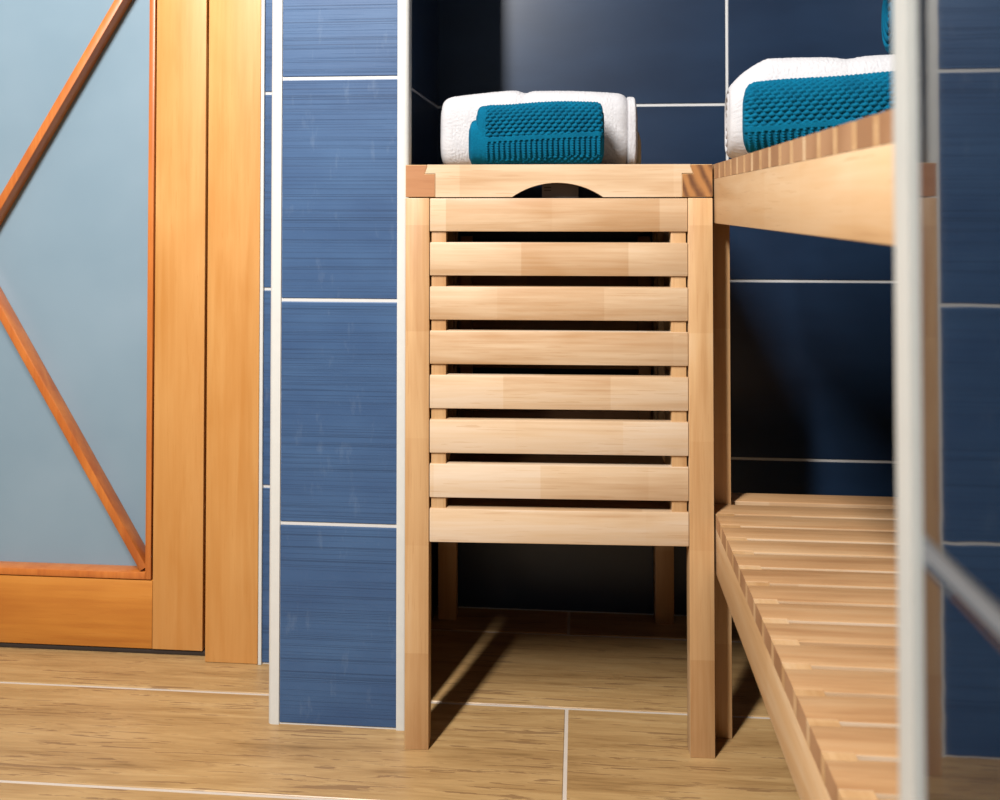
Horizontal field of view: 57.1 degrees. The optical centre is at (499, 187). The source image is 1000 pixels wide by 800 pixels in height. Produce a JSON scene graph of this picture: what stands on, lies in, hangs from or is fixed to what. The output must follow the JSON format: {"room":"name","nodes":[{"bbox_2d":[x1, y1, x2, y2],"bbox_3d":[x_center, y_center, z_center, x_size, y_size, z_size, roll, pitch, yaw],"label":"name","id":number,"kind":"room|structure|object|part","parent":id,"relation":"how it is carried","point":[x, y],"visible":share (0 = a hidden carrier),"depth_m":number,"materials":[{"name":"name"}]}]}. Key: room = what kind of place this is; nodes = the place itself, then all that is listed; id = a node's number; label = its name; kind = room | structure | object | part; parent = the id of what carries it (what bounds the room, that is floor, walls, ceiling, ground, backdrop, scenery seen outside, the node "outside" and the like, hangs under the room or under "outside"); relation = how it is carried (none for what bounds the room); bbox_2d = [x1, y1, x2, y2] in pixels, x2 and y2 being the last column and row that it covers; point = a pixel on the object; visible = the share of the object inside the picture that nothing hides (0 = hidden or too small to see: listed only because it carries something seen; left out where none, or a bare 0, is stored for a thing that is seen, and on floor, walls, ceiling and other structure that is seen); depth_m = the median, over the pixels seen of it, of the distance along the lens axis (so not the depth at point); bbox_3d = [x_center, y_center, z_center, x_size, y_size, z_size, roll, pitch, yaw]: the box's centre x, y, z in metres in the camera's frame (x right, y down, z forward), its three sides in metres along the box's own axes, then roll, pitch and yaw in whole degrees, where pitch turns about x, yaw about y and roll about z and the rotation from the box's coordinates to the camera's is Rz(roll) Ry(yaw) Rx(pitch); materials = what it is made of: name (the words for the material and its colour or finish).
{"room":"bathroom","nodes":[
{"label":"bathroom","id":0,"kind":"room"},
{"bbox_2d":[262,0,271,663],"bbox_3d":[-1.180,-0.524,1.550,1.785,2.500,0.120,0,-1,5],"label":"wall","id":1,"kind":"structure","parent":0,"point":[268,22],"depth_m":1.40,"materials":[{"name":"blue tile"}]},
{"bbox_2d":[0,0,260,663],"bbox_3d":[-0.844,-0.335,1.483,0.963,2.120,0.127,0,-1,5],"label":"door","id":2,"kind":"structure","parent":1,"relation":"in","point":[130,130],"depth_m":1.44,"materials":[{"name":"brown wood"}]},
{"bbox_3d":[-0.843,0.111,1.490,0.606,0.993,0.006,0,-1,5],"label":"glass pane","id":3,"kind":"part","parent":2,"relation":"part of","materials":[{"name":"glass"}]},
{"bbox_3d":[-0.843,0.664,1.470,0.614,0.104,0.039,0,-1,5],"label":"rail","id":4,"kind":"part","parent":2,"relation":"part of","materials":[{"name":"brown wood"}]},
{"bbox_3d":[-0.404,-0.336,1.463,0.083,2.120,0.093,0,-1,5],"label":"casing","id":5,"kind":"part","parent":2,"relation":"part of","materials":[{"name":"brown wood"}]},
{"bbox_2d":[258,0,265,664],"bbox_3d":[-0.364,-0.337,1.414,0.005,2.120,0.006,0,-1,5],"label":"trim","id":6,"kind":"structure","parent":1,"relation":"attached to","point":[263,2],"depth_m":1.40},
{"bbox_2d":[279,0,437,728],"bbox_3d":[-0.207,-0.526,1.438,0.175,2.500,0.375,0,-1,5],"label":"wall","id":7,"kind":"structure","parent":0,"point":[338,470],"depth_m":1.24,"materials":[{"name":"blue tile"}]},
{"bbox_2d":[269,0,282,724],"bbox_3d":[-0.304,-0.530,1.265,0.016,2.500,0.016,0,-1,5],"label":"trim","id":8,"kind":"structure","parent":7,"relation":"attached to","point":[277,5],"depth_m":1.24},
{"bbox_2d":[396,0,411,730],"bbox_3d":[-0.129,-0.530,1.252,0.016,2.500,0.019,0,-1,5],"label":"trim","id":9,"kind":"structure","parent":7,"relation":"attached to","point":[404,6],"depth_m":1.23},
{"bbox_2d":[0,607,799,799],"bbox_3d":[-0.455,0.730,0.526,3.400,0.050,4.200,0,-1,5],"label":"floor","id":10,"kind":"structure","parent":0,"point":[526,704],"depth_m":1.21,"materials":[{"name":"tile"}]},
{"bbox_2d":[404,164,714,757],"bbox_3d":[0.084,0.349,1.370,0.394,0.748,0.396,0,-1,3],"label":"laundry hamper","id":11,"kind":"object","parent":10,"relation":"on","point":[490,458],"visible":1,"depth_m":1.18,"materials":[{"name":"brown wood"}]},
{"bbox_3d":[-0.106,0.366,1.194,0.031,0.705,0.026,0,-1,3],"label":"leg","id":12,"kind":"part","parent":11,"relation":"part of","materials":[{"name":"brown wood"}]},
{"bbox_3d":[-0.093,-0.004,1.386,0.038,0.042,0.396,0,-1,3],"label":"rail","id":13,"kind":"part","parent":11,"relation":"part of","materials":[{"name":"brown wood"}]},
{"bbox_3d":[-0.088,0.374,1.563,0.031,0.705,0.026,0,-1,3],"label":"leg","id":14,"kind":"part","parent":11,"relation":"part of","materials":[{"name":"brown wood"}]},
{"bbox_3d":[-0.096,0.239,1.381,0.024,0.441,0.343,0,-1,3],"label":"panel","id":15,"kind":"part","parent":11,"relation":"part of","materials":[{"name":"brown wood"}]},
{"bbox_2d":[469,101,603,164],"bbox_3d":[0.049,-0.072,1.238,0.179,0.087,0.086,0,-1,3],"label":"rolled hand towel","id":16,"kind":"object","parent":11,"relation":"on","point":[559,132],"visible":0.87,"depth_m":1.20,"materials":[{"name":"teal fabric"}]},
{"bbox_2d":[441,90,640,164],"bbox_3d":[0.061,-0.083,1.348,0.290,0.114,0.112,0,-1,3],"label":"rolled towel","id":17,"kind":"object","parent":11,"relation":"on","point":[622,141],"visible":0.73,"depth_m":1.30,"materials":[{"name":"white fabric"}]},
{"bbox_3d":[0.093,0.280,1.553,0.330,0.394,0.024,0,-1,3],"label":"panel","id":18,"kind":"part","parent":11,"relation":"part of","materials":[{"name":"brown wood"}]},
{"bbox_3d":[0.075,-0.008,1.192,0.343,0.042,0.024,0,-1,3],"label":"rail","id":19,"kind":"part","parent":11,"relation":"part of","materials":[{"name":"brown wood"}]},
{"bbox_3d":[0.075,0.235,1.182,0.330,0.441,0.014,0,-1,3],"label":"panel","id":20,"kind":"part","parent":11,"relation":"part of","materials":[{"name":"brown wood"}]},
{"bbox_3d":[0.084,0.434,1.367,0.334,0.024,0.338,0,-1,3],"label":"panel","id":21,"kind":"part","parent":11,"relation":"part of","materials":[{"name":"brown wood"}]},
{"bbox_3d":[0.264,0.238,1.363,0.024,0.441,0.343,0,-1,3],"label":"panel","id":22,"kind":"part","parent":11,"relation":"part of","materials":[{"name":"brown wood"}]},
{"bbox_3d":[0.274,0.374,1.545,0.031,0.705,0.026,0,-1,3],"label":"leg","id":23,"kind":"part","parent":11,"relation":"part of","materials":[{"name":"brown wood"}]},
{"bbox_3d":[0.261,-0.004,1.369,0.038,0.042,0.396,0,-1,3],"label":"rail","id":24,"kind":"part","parent":11,"relation":"part of","materials":[{"name":"brown wood"}]},
{"bbox_3d":[0.256,0.366,1.176,0.031,0.705,0.026,0,-1,3],"label":"leg","id":25,"kind":"part","parent":11,"relation":"part of","materials":[{"name":"brown wood"}]},
{"bbox_2d":[706,109,898,799],"bbox_3d":[0.439,0.337,0.826,0.388,0.748,0.834,0,-1,5],"label":"shelf unit","id":26,"kind":"object","parent":10,"relation":"on","point":[807,584],"visible":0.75,"depth_m":0.85,"materials":[{"name":"brown wood"}]},
{"bbox_3d":[0.292,0.355,1.225,0.026,0.729,0.037,0,-1,5],"label":"leg","id":27,"kind":"part","parent":26,"relation":"part of","materials":[{"name":"brown wood"}]},
{"bbox_3d":[0.257,0.446,0.833,0.024,0.075,0.745,0,-1,5],"label":"rail","id":28,"kind":"part","parent":26,"relation":"part of","materials":[{"name":"brown wood"}]},
{"bbox_3d":[0.257,0.002,0.842,0.024,0.075,0.745,0,-1,5],"label":"rail","id":29,"kind":"part","parent":26,"relation":"part of","materials":[{"name":"brown wood"}]},
{"bbox_2d":[725,55,892,157],"bbox_3d":[0.445,-0.094,1.091,0.344,0.124,0.115,0,-1,11],"label":"rolled towel","id":30,"kind":"object","parent":26,"relation":"on","point":[773,68],"visible":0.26,"depth_m":1.07,"materials":[{"name":"white fabric"}]},
{"bbox_2d":[881,0,892,54],"bbox_3d":[0.553,-0.201,1.056,0.203,0.099,0.105,0,-1,11],"label":"rolled towel","id":31,"kind":"object","parent":30,"relation":"on","point":[886,16],"visible":0.2,"depth_m":1.08,"materials":[{"name":"teal fabric"}]},
{"bbox_2d":[742,71,892,152],"bbox_3d":[0.414,-0.080,0.962,0.303,0.090,0.105,0,-1,22],"label":"bath towel","id":32,"kind":"object","parent":26,"relation":"on","point":[774,112],"visible":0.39,"depth_m":0.95,"materials":[{"name":"teal fabric"}]},
{"bbox_2d":[437,0,896,615],"bbox_3d":[0.201,-0.522,1.650,1.320,2.500,0.120,0,-1,5],"label":"wall","id":33,"kind":"structure","parent":0,"point":[813,383],"depth_m":1.56,"materials":[{"name":"blue tile"}]},
{"bbox_2d":[917,0,999,799],"bbox_3d":[0.088,-0.569,-0.637,0.070,2.500,1.924,0,-1,5],"label":"wall","id":34,"kind":"structure","parent":0,"point":[958,41],"depth_m":0.26,"materials":[{"name":"tile"}]},
{"bbox_2d":[892,0,923,799],"bbox_3d":[0.169,-0.549,0.317,0.072,2.500,0.023,0,-1,5],"label":"trim","id":35,"kind":"structure","parent":34,"relation":"attached to","point":[904,12],"depth_m":0.30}
]}

